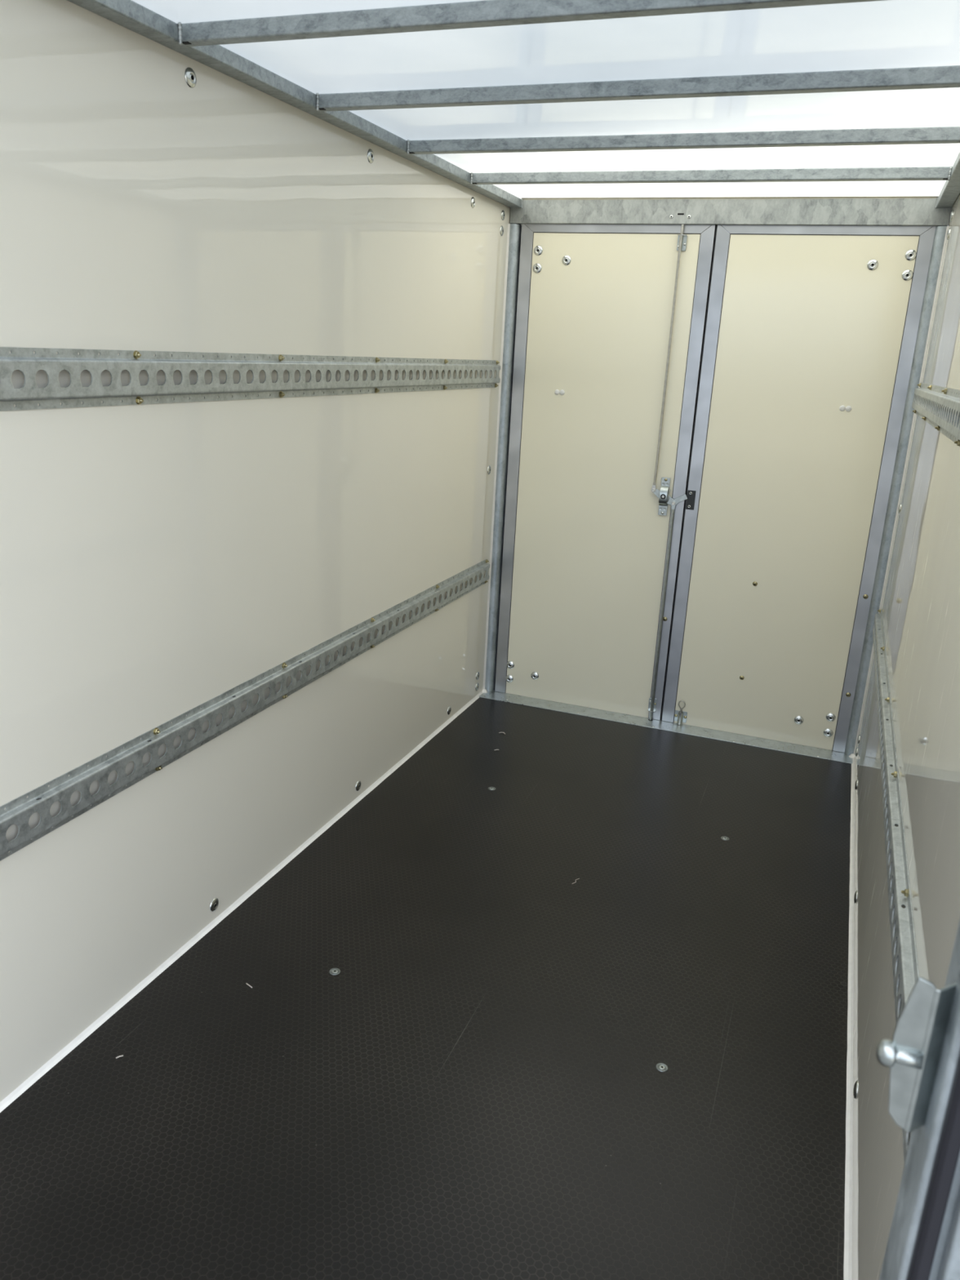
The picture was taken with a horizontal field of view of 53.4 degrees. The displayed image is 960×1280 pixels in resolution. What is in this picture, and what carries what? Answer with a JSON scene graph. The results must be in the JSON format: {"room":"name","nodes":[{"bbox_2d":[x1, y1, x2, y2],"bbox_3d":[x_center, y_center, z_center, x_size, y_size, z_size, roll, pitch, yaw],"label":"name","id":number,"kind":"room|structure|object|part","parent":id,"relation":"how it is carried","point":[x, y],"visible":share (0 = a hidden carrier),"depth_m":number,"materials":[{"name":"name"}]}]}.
{"room":"cargo space","nodes":[
{"label":"cargo space","id":0,"kind":"room"},
{"bbox_2d":[0,0,510,1102],"bbox_3d":[-0.472,-0.323,2.491,0.018,1.963,3.130,9,18,19],"label":"wall","id":1,"kind":"structure","parent":0,"point":[157,560],"depth_m":2.08,"materials":[{"name":"beige plastic"}]},
{"bbox_2d":[184,66,196,88],"bbox_3d":[-0.561,-1.093,1.856,0.005,0.035,0.035,9,18,19],"label":"bolt","id":2,"kind":"object","parent":1,"relation":"attached to","point":[189,74],"visible":1,"depth_m":1.85,"materials":[{"name":"metal"}]},
{"bbox_2d":[209,897,218,911],"bbox_3d":[-0.657,0.658,2.370,0.005,0.035,0.035,9,18,19],"label":"bolt","id":3,"kind":"object","parent":1,"relation":"attached to","point":[213,907],"visible":1,"depth_m":2.36,"materials":[{"name":"metal"}]},
{"bbox_2d":[0,690,483,1112],"bbox_3d":[-0.512,0.598,2.747,0.014,0.013,2.996,9,18,19],"label":"baseboard","id":4,"kind":"structure","parent":1,"relation":"attached to","point":[89,1030],"depth_m":2.30,"materials":[{"name":"white plastic"}]},
{"bbox_2d":[0,559,489,861],"bbox_3d":[-0.487,0.091,2.579,0.018,0.101,2.929,9,18,19],"label":"rail","id":5,"kind":"object","parent":1,"relation":"attached to","point":[18,811],"visible":1,"depth_m":2.17,"materials":[{"name":"grey metal"}]},
{"bbox_2d":[0,346,500,411],"bbox_3d":[-0.449,-0.650,2.354,0.018,0.101,2.929,9,18,19],"label":"rail","id":6,"kind":"object","parent":1,"relation":"attached to","point":[28,397],"visible":1,"depth_m":2.00,"materials":[{"name":"grey metal"}]},
{"bbox_2d":[66,0,523,208],"bbox_3d":[-0.397,-1.235,2.187,0.050,0.034,3.001,9,18,19],"label":"rail","id":7,"kind":"object","parent":1,"relation":"attached to","point":[128,14],"visible":1,"depth_m":2.02,"materials":[{"name":"metal"}]},
{"bbox_2d":[355,780,360,791],"bbox_3d":[-0.388,0.467,3.054,0.005,0.035,0.035,9,18,19],"label":"bolt","id":8,"kind":"object","parent":1,"relation":"attached to","point":[358,783],"visible":1,"depth_m":3.05,"materials":[{"name":"metal"}]},
{"bbox_2d":[367,148,373,163],"bbox_3d":[-0.290,-1.288,2.542,0.005,0.035,0.035,9,18,19],"label":"bolt","id":9,"kind":"object","parent":1,"relation":"attached to","point":[370,153],"visible":1,"depth_m":2.54,"materials":[{"name":"metal"}]},
{"bbox_2d":[447,706,451,715],"bbox_3d":[-0.119,0.276,3.734,0.005,0.035,0.035,9,18,19],"label":"bolt","id":10,"kind":"object","parent":1,"relation":"attached to","point":[449,709],"visible":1,"depth_m":3.73,"materials":[{"name":"metal"}]},
{"bbox_2d":[471,196,475,208],"bbox_3d":[-0.022,-1.475,3.220,0.005,0.035,0.035,9,18,19],"label":"bolt","id":11,"kind":"object","parent":1,"relation":"attached to","point":[473,200],"visible":1,"depth_m":3.21,"materials":[{"name":"metal"}]},
{"bbox_2d":[475,682,479,690],"bbox_3d":[-0.011,0.197,4.008,0.005,0.035,0.035,9,18,19],"label":"bolt","id":12,"kind":"object","parent":1,"relation":"attached to","point":[477,684],"visible":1,"depth_m":4.00,"materials":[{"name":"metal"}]},
{"bbox_2d":[475,671,479,679],"bbox_3d":[-0.008,0.150,3.994,0.005,0.035,0.035,9,18,19],"label":"bolt","id":13,"kind":"object","parent":1,"relation":"attached to","point":[477,673],"visible":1,"depth_m":3.99,"materials":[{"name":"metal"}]},
{"bbox_2d":[487,465,490,474],"bbox_3d":[0.037,-0.668,3.755,0.005,0.035,0.035,9,18,19],"label":"bolt","id":14,"kind":"object","parent":1,"relation":"attached to","point":[489,466],"visible":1,"depth_m":3.75,"materials":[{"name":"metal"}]},
{"bbox_2d":[482,223,510,693],"bbox_3d":[0.065,-0.662,3.820,0.030,1.856,0.030,9,18,19],"label":"trim","id":15,"kind":"structure","parent":1,"relation":"attached to","point":[484,691],"depth_m":3.80,"materials":[{"name":"grey metal"}]},
{"bbox_2d":[500,225,503,235],"bbox_3d":[0.082,-1.502,3.505,0.005,0.035,0.035,9,18,19],"label":"bolt","id":16,"kind":"object","parent":1,"relation":"attached to","point":[501,227],"visible":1,"depth_m":3.50,"materials":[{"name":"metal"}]},
{"bbox_2d":[501,209,505,220],"bbox_3d":[0.086,-1.553,3.493,0.005,0.035,0.035,9,18,19],"label":"bolt","id":17,"kind":"object","parent":1,"relation":"attached to","point":[503,215],"visible":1,"depth_m":3.49,"materials":[{"name":"metal"}]},
{"bbox_2d":[479,689,853,764],"bbox_3d":[0.711,0.333,3.844,1.488,0.004,0.128,9,18,19],"label":"door sill","id":18,"kind":"structure","parent":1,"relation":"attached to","point":[805,750],"depth_m":3.80,"materials":[{"name":"metal"}]},
{"bbox_2d":[484,223,521,691],"bbox_3d":[0.098,-0.668,3.842,0.060,1.855,0.048,9,18,19],"label":"post","id":19,"kind":"object","parent":18,"relation":"on","point":[514,245],"visible":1,"depth_m":3.80,"materials":[{"name":"grey metal"}]},
{"bbox_2d":[494,223,716,719],"bbox_3d":[0.453,-0.618,3.725,0.725,1.857,0.030,9,18,19],"label":"door","id":20,"kind":"structure","parent":19,"relation":"attached to","point":[586,539],"depth_m":3.69,"materials":[{"name":"metal"}]},
{"bbox_2d":[506,675,513,682],"bbox_3d":[0.125,0.165,4.060,0.035,0.035,0.005,9,18,19],"label":"bolt","id":21,"kind":"object","parent":20,"relation":"attached to","point":[509,678],"visible":1,"depth_m":4.06,"materials":[{"name":"metal"}]},
{"bbox_2d":[506,661,514,668],"bbox_3d":[0.128,0.106,4.042,0.035,0.035,0.005,9,18,19],"label":"bolt","id":22,"kind":"object","parent":20,"relation":"attached to","point":[510,664],"visible":1,"depth_m":4.04,"materials":[{"name":"metal"}]},
{"bbox_2d":[530,671,538,679],"bbox_3d":[0.230,0.151,4.014,0.035,0.035,0.005,9,18,19],"label":"bolt","id":23,"kind":"object","parent":20,"relation":"attached to","point":[534,675],"visible":1,"depth_m":4.01,"materials":[{"name":"metal"}]},
{"bbox_2d":[533,263,542,273],"bbox_3d":[0.214,-1.395,3.584,0.035,0.035,0.005,9,18,19],"label":"bolt","id":24,"kind":"object","parent":20,"relation":"attached to","point":[537,268],"visible":1,"depth_m":3.58,"materials":[{"name":"metal"}]},
{"bbox_2d":[533,245,542,255],"bbox_3d":[0.217,-1.454,3.566,0.035,0.035,0.005,9,18,19],"label":"bolt","id":25,"kind":"object","parent":20,"relation":"attached to","point":[540,251],"visible":1,"depth_m":3.56,"materials":[{"name":"metal"}]},
{"bbox_2d":[554,389,559,395],"bbox_3d":[0.296,-0.954,3.676,0.020,0.020,0.005,9,18,19],"label":"cap","id":26,"kind":"object","parent":20,"relation":"attached to","point":[557,391],"visible":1,"depth_m":3.67,"materials":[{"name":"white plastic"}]},
{"bbox_2d":[559,389,564,395],"bbox_3d":[0.315,-0.951,3.669,0.020,0.020,0.005,9,18,19],"label":"cap","id":27,"kind":"object","parent":20,"relation":"attached to","point":[562,392],"visible":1,"depth_m":3.67,"materials":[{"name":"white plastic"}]},
{"bbox_2d":[562,255,571,265],"bbox_3d":[0.320,-1.407,3.538,0.035,0.035,0.005,9,18,19],"label":"bolt","id":28,"kind":"object","parent":20,"relation":"attached to","point":[568,260],"visible":1,"depth_m":3.54,"materials":[{"name":"metal"}]},
{"bbox_2d":[647,697,657,711],"bbox_3d":[0.695,0.262,3.852,0.033,0.052,0.023,9,18,19],"label":"guide","id":29,"kind":"object","parent":20,"relation":"attached to","point":[650,699],"visible":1,"depth_m":3.86,"materials":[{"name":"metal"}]},
{"bbox_2d":[648,224,687,719],"bbox_3d":[0.717,-0.566,3.605,0.140,1.853,0.031,9,18,19],"label":"door lock","id":30,"kind":"object","parent":20,"relation":"attached to","point":[664,499],"visible":1,"depth_m":3.61,"materials":[{"name":"metal"}]},
{"bbox_3d":[0.683,-0.551,3.627,0.066,0.048,0.004,9,18,19],"label":"cam arm","id":31,"kind":"part","parent":30,"relation":"part of","materials":[{"name":"metal"}]},
{"bbox_3d":[0.711,-0.101,3.739,0.017,0.887,0.010,9,18,19],"label":"locking rod","id":32,"kind":"part","parent":30,"relation":"part of","materials":[{"name":"metal"}]},
{"bbox_3d":[0.701,-0.546,3.631,0.033,0.143,0.006,9,18,19],"label":"plate","id":33,"kind":"part","parent":30,"relation":"part of","materials":[{"name":"metal"}]},
{"bbox_3d":[0.684,-1.010,3.492,0.021,0.941,0.010,9,18,19],"label":"locking rod","id":34,"kind":"part","parent":30,"relation":"part of","materials":[{"name":"metal"}]},
{"bbox_3d":[0.713,-0.533,3.620,0.068,0.047,0.004,9,18,19],"label":"cam arm","id":35,"kind":"part","parent":30,"relation":"part of","materials":[{"name":"metal"}]},
{"bbox_2d":[676,234,687,251],"bbox_3d":[0.712,-1.404,3.374,0.033,0.052,0.023,9,18,19],"label":"guide","id":36,"kind":"object","parent":20,"relation":"attached to","point":[684,236],"visible":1,"depth_m":3.38,"materials":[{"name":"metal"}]},
{"bbox_2d":[844,226,946,755],"bbox_3d":[1.441,-0.456,3.371,0.060,1.855,0.048,9,18,19],"label":"post","id":37,"kind":"object","parent":18,"relation":"on","point":[940,231],"visible":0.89,"depth_m":3.32,"materials":[{"name":"grey metal"}]},
{"bbox_2d":[661,225,936,752],"bbox_3d":[1.112,-0.512,3.491,0.706,1.857,0.024,9,18,19],"label":"door","id":38,"kind":"structure","parent":37,"relation":"attached to","point":[793,488],"depth_m":3.45,"materials":[{"name":"metal"}]},
{"bbox_2d":[674,700,687,724],"bbox_3d":[0.804,0.289,3.820,0.049,0.102,0.020,9,18,19],"label":"bolt","id":39,"kind":"object","parent":38,"relation":"attached to","point":[680,717],"visible":1,"depth_m":3.82,"materials":[{"name":"metal"}]},
{"bbox_3d":[0.806,0.307,3.833,0.049,0.046,0.003,9,18,19],"label":"bracket plate","id":40,"kind":"part","parent":39,"relation":"part of","materials":[{"name":"metal"}]},
{"bbox_2d":[685,489,696,510],"bbox_3d":[0.794,-0.527,3.597,0.030,0.072,0.006,9,18,19],"label":"strike plate","id":41,"kind":"object","parent":38,"relation":"attached to","point":[691,494],"visible":1,"depth_m":3.60,"materials":[{"name":"black plastic"}]},
{"bbox_2d":[794,715,803,724],"bbox_3d":[1.224,0.308,3.666,0.035,0.035,0.005,9,18,19],"label":"bolt","id":42,"kind":"object","parent":38,"relation":"attached to","point":[799,718],"visible":1,"depth_m":3.67,"materials":[{"name":"metal"}]},
{"bbox_2d":[823,728,832,737],"bbox_3d":[1.327,0.354,3.639,0.035,0.035,0.005,9,18,19],"label":"bolt","id":43,"kind":"object","parent":38,"relation":"attached to","point":[828,731],"visible":1,"depth_m":3.64,"materials":[{"name":"metal"}]},
{"bbox_2d":[826,712,835,721],"bbox_3d":[1.330,0.294,3.620,0.035,0.035,0.005,9,18,19],"label":"bolt","id":44,"kind":"object","parent":38,"relation":"attached to","point":[830,717],"visible":1,"depth_m":3.62,"materials":[{"name":"metal"}]},
{"bbox_2d":[839,405,845,411],"bbox_3d":[1.266,-0.809,3.334,0.020,0.020,0.005,9,18,19],"label":"cap","id":45,"kind":"object","parent":38,"relation":"attached to","point":[842,408],"visible":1,"depth_m":3.33,"materials":[{"name":"white plastic"}]},
{"bbox_2d":[845,405,851,411],"bbox_3d":[1.284,-0.806,3.328,0.020,0.020,0.005,9,18,19],"label":"cap","id":46,"kind":"object","parent":38,"relation":"attached to","point":[848,408],"visible":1,"depth_m":3.33,"materials":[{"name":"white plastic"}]},
{"bbox_2d":[862,594,868,599],"bbox_3d":[1.398,-0.157,3.462,0.017,0.018,0.005,9,18,19],"label":"screw","id":47,"kind":"object","parent":38,"relation":"attached to","point":[865,596],"visible":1,"depth_m":3.46,"materials":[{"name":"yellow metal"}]},
{"bbox_2d":[866,259,878,270],"bbox_3d":[1.312,-1.254,3.190,0.035,0.035,0.005,9,18,19],"label":"bolt","id":48,"kind":"object","parent":38,"relation":"attached to","point":[872,264],"visible":1,"depth_m":3.19,"materials":[{"name":"metal"}]},
{"bbox_2d":[902,269,913,280],"bbox_3d":[1.415,-1.208,3.162,0.035,0.035,0.005,9,18,19],"label":"bolt","id":49,"kind":"object","parent":38,"relation":"attached to","point":[905,276],"visible":1,"depth_m":3.16,"materials":[{"name":"metal"}]},
{"bbox_2d":[905,249,916,260],"bbox_3d":[1.418,-1.268,3.144,0.035,0.035,0.005,9,18,19],"label":"bolt","id":50,"kind":"object","parent":38,"relation":"attached to","point":[909,252],"visible":1,"depth_m":3.14,"materials":[{"name":"metal"}]},
{"bbox_2d":[0,697,851,1279],"bbox_3d":[0.184,0.721,2.515,1.540,0.021,3.110,9,18,19],"label":"floor","id":51,"kind":"structure","parent":0,"point":[477,1091],"depth_m":1.99,"materials":[{"name":"brown wood"}]},
{"bbox_2d":[328,968,340,974],"bbox_3d":[-0.338,0.771,2.222,0.026,0.002,0.026,11,19,26],"label":"bolt","id":52,"kind":"object","parent":51,"relation":"on","point":[334,971],"visible":1,"depth_m":2.22,"materials":[{"name":"metal"}]},
{"bbox_2d":[488,786,495,790],"bbox_3d":[0.040,0.496,3.192,0.026,0.002,0.026,9,18,19],"label":"bolt","id":53,"kind":"object","parent":51,"relation":"on","point":[489,788],"visible":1,"depth_m":3.19,"materials":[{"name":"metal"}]},
{"bbox_2d":[655,1062,668,1071],"bbox_3d":[0.376,0.883,1.974,0.026,0.002,0.026,-3,18,-20],"label":"bolt","id":54,"kind":"object","parent":51,"relation":"on","point":[661,1067],"visible":1,"depth_m":1.97,"materials":[{"name":"metal"}]},
{"bbox_2d":[720,835,728,840],"bbox_3d":[0.754,0.610,2.939,0.026,0.002,0.026,11,19,26],"label":"bolt","id":55,"kind":"object","parent":51,"relation":"on","point":[723,837],"visible":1,"depth_m":2.94,"materials":[{"name":"metal"}]},
{"bbox_2d":[879,920,959,1279],"bbox_3d":[0.378,0.285,0.652,0.110,1.950,0.086,9,18,19],"label":"post","id":56,"kind":"object","parent":51,"relation":"on","point":[923,1242],"visible":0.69,"depth_m":0.67,"materials":[{"name":"grey metal"}]},
{"bbox_2d":[876,976,956,1132],"bbox_3d":[0.304,0.293,0.673,0.046,0.125,0.019,5,17,8],"label":"latch","id":57,"kind":"object","parent":56,"relation":"attached to","point":[913,1056],"depth_m":0.67,"materials":[{"name":"metal"}]},
{"bbox_3d":[0.301,0.292,0.675,0.020,0.125,0.003,9,18,19],"label":"striker plate","id":58,"kind":"part","parent":57,"relation":"part of","materials":[{"name":"metal"}]},
{"bbox_2d":[131,0,959,198],"bbox_3d":[0.285,-1.149,1.958,1.540,0.001,3.130,9,18,19],"label":"ceiling","id":59,"kind":"structure","parent":0,"point":[887,33],"depth_m":1.96,"materials":[{"name":"white plastic"}]},
{"bbox_2d":[177,0,885,46],"bbox_3d":[0.112,-1.007,1.527,1.410,0.038,0.035,9,18,19],"label":"crossbar","id":60,"kind":"object","parent":59,"relation":"attached to","point":[486,13],"visible":1,"depth_m":1.57,"materials":[{"name":"metal"}]},
{"bbox_2d":[315,65,959,111],"bbox_3d":[0.287,-1.133,1.971,1.410,0.038,0.035,9,18,19],"label":"crossbar","id":61,"kind":"object","parent":59,"relation":"attached to","point":[935,77],"visible":1,"depth_m":1.94,"materials":[{"name":"metal"}]},
{"bbox_2d":[406,126,959,154],"bbox_3d":[0.462,-1.258,2.413,1.410,0.038,0.035,9,18,19],"label":"crossbar","id":62,"kind":"object","parent":59,"relation":"attached to","point":[935,135],"visible":1,"depth_m":2.38,"materials":[{"name":"metal"}]},
{"bbox_2d":[470,165,952,184],"bbox_3d":[0.632,-1.380,2.844,1.410,0.038,0.035,9,18,19],"label":"crossbar","id":63,"kind":"object","parent":59,"relation":"attached to","point":[921,173],"visible":1,"depth_m":2.81,"materials":[{"name":"metal"}]},
{"bbox_2d":[509,195,951,226],"bbox_3d":[0.820,-1.492,3.330,1.497,0.086,0.067,9,18,19],"label":"header beam","id":64,"kind":"structure","parent":59,"relation":"attached to","point":[921,211],"depth_m":3.28,"materials":[{"name":"metal"}]},
{"bbox_2d":[852,193,959,1279],"bbox_3d":[0.945,-0.099,1.994,0.018,1.963,3.130,9,18,19],"label":"wall","id":65,"kind":"structure","parent":0,"point":[920,608],"depth_m":1.81,"materials":[{"name":"beige plastic"}]},
{"bbox_2d":[843,756,854,1279],"bbox_3d":[0.877,0.817,2.261,0.014,0.013,2.996,9,18,19],"label":"baseboard","id":66,"kind":"structure","parent":65,"relation":"attached to","point":[847,1268],"depth_m":1.97,"materials":[{"name":"white plastic"}]},
{"bbox_2d":[853,1080,857,1099],"bbox_3d":[0.733,0.878,1.865,0.005,0.035,0.035,9,18,19],"label":"bolt","id":67,"kind":"object","parent":65,"relation":"attached to","point":[855,1086],"visible":1,"depth_m":1.85,"materials":[{"name":"metal"}]},
{"bbox_2d":[853,890,857,903],"bbox_3d":[1.006,0.689,2.559,0.005,0.035,0.035,9,18,19],"label":"bolt","id":68,"kind":"object","parent":65,"relation":"attached to","point":[855,893],"visible":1,"depth_m":2.55,"materials":[{"name":"metal"}]},
{"bbox_2d":[872,608,919,1164],"bbox_3d":[0.896,0.307,2.093,0.018,0.101,2.929,9,18,19],"label":"rail","id":69,"kind":"object","parent":65,"relation":"attached to","point":[904,948],"visible":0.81,"depth_m":1.73,"materials":[{"name":"grey metal"}]},
{"bbox_2d":[848,226,948,758],"bbox_3d":[1.451,-0.443,3.335,0.030,1.856,0.030,9,18,19],"label":"trim","id":70,"kind":"structure","parent":65,"relation":"attached to","point":[851,755],"depth_m":3.31,"materials":[{"name":"grey metal"}]},
{"bbox_2d":[911,382,959,446],"bbox_3d":[0.934,-0.435,1.868,0.018,0.101,2.929,9,18,19],"label":"rail","id":71,"kind":"object","parent":65,"relation":"attached to","point":[932,403],"visible":1,"depth_m":2.22,"materials":[{"name":"grey metal"}]},
{"bbox_2d":[934,151,959,208],"bbox_3d":[0.955,-1.021,1.713,0.050,0.034,3.001,9,18,19],"label":"rail","id":72,"kind":"object","parent":65,"relation":"attached to","point":[950,191],"visible":1,"depth_m":2.78,"materials":[{"name":"metal"}]},
{"bbox_2d":[946,227,950,239],"bbox_3d":[1.474,-1.279,3.008,0.005,0.035,0.035,9,18,19],"label":"bolt","id":73,"kind":"object","parent":65,"relation":"attached to","point":[948,230],"visible":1,"depth_m":3.00,"materials":[{"name":"metal"}]},
{"bbox_2d":[950,209,953,222],"bbox_3d":[1.477,-1.329,2.993,0.005,0.035,0.035,9,18,19],"label":"bolt","id":74,"kind":"object","parent":65,"relation":"attached to","point":[952,211],"visible":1,"depth_m":2.98,"materials":[{"name":"metal"}]}
]}

